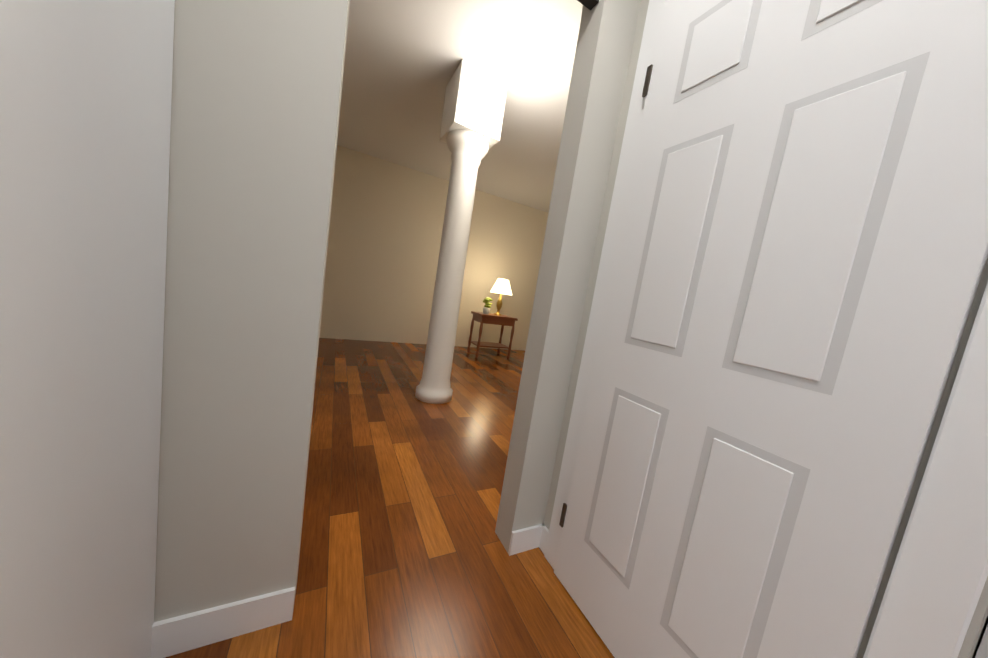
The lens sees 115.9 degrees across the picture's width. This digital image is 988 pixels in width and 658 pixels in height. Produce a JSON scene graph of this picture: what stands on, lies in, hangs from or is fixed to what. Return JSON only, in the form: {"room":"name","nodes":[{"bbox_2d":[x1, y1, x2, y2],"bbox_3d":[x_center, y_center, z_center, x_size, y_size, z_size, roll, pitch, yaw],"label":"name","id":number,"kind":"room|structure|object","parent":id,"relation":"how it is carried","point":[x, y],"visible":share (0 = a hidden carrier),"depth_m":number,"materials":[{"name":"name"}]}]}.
{"room":"hallway","nodes":[
{"label":"hallway","id":0,"kind":"room"},
{"bbox_2d":[165,338,614,657],"bbox_3d":[0.215,1.138,-0.117,8.450,0.060,11.600,5,7,-27],"label":"floor","id":1,"kind":"structure","parent":0,"point":[404,553],"depth_m":1.29,"materials":[{"name":"brown wood"}]},
{"bbox_2d":[0,0,174,657],"bbox_3d":[-0.977,-0.330,0.147,0.980,2.400,0.637,5,7,-27],"label":"tall cabinet","id":2,"kind":"object","parent":1,"relation":"on","point":[85,103],"visible":1,"depth_m":0.45,"materials":[{"name":"white painted wood"}]},
{"bbox_2d":[415,59,507,403],"bbox_3d":[-0.359,-0.710,2.762,0.400,2.750,0.400,5,7,-27],"label":"column","id":3,"kind":"structure","parent":1,"relation":"on","point":[473,112],"depth_m":2.63,"materials":[{"name":"white paint"}]},
{"bbox_2d":[467,311,517,358],"bbox_3d":[-0.047,0.108,5.178,0.660,0.700,0.440,5,7,-27],"label":"side table","id":4,"kind":"object","parent":1,"relation":"on","point":[490,318],"visible":1,"depth_m":5.06,"materials":[{"name":"brown wood"}]},
{"bbox_2d":[483,297,492,313],"bbox_3d":[-0.111,-0.377,5.000,0.156,0.269,0.214,5,7,-27],"label":"potted plant","id":5,"kind":"object","parent":4,"relation":"on","point":[486,300],"visible":1,"depth_m":4.96,"materials":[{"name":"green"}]},
{"bbox_2d":[490,279,511,315],"bbox_3d":[0.110,-0.530,5.169,0.380,0.598,0.380,5,7,-27],"label":"table lamp","id":6,"kind":"object","parent":4,"relation":"on","point":[501,286],"visible":1,"depth_m":5.05,"materials":[{"name":"white fabric"}]},
{"bbox_2d":[975,625,987,657],"bbox_3d":[1.525,-0.006,0.309,0.726,2.490,0.822,5,7,-27],"label":"tall cabinet","id":7,"kind":"object","parent":1,"relation":"on","point":[982,651],"depth_m":0.62,"materials":[{"name":"white"}]},
{"bbox_2d":[337,0,582,212],"bbox_3d":[0.644,-1.632,-0.432,8.450,0.080,11.600,5,7,-27],"label":"ceiling","id":8,"kind":"structure","parent":0,"point":[403,59],"depth_m":2.57,"materials":[{"name":"white paint"}]},
{"bbox_2d":[154,0,987,657],"bbox_3d":[0.469,-0.237,-0.264,8.170,2.750,11.420,5,7,-27],"label":"wall","id":9,"kind":"structure","parent":0,"point":[296,232],"depth_m":0.81,"materials":[{"name":"grey paint"}]},
{"bbox_2d":[151,523,548,657],"bbox_3d":[0.023,0.931,0.723,1.550,0.100,0.942,5,7,-27],"label":"baseboard","id":10,"kind":"structure","parent":9,"relation":"attached to","point":[185,632],"depth_m":0.85,"materials":[{"name":"white wood"}]},
{"bbox_2d":[577,0,598,10],"bbox_3d":[0.052,-1.356,0.890,0.750,0.392,0.040,5,7,-27],"label":"arch frame","id":11,"kind":"object","parent":9,"relation":"attached to","point":[590,5],"visible":1,"depth_m":1.08,"materials":[{"name":"black metal"}]},
{"bbox_2d":[544,0,987,657],"bbox_3d":[0.568,-0.020,0.794,0.020,2.117,0.866,5,7,-27],"label":"door frame","id":12,"kind":"structure","parent":9,"relation":"attached to","point":[934,588],"depth_m":0.48,"materials":[{"name":"white wood"}]},
{"bbox_2d":[554,0,987,657],"bbox_3d":[0.550,0.016,0.798,0.036,2.020,0.712,5,7,-27],"label":"pantry door","id":13,"kind":"structure","parent":9,"relation":"in","point":[798,262],"depth_m":0.66,"materials":[{"name":"white wood"}]}
]}

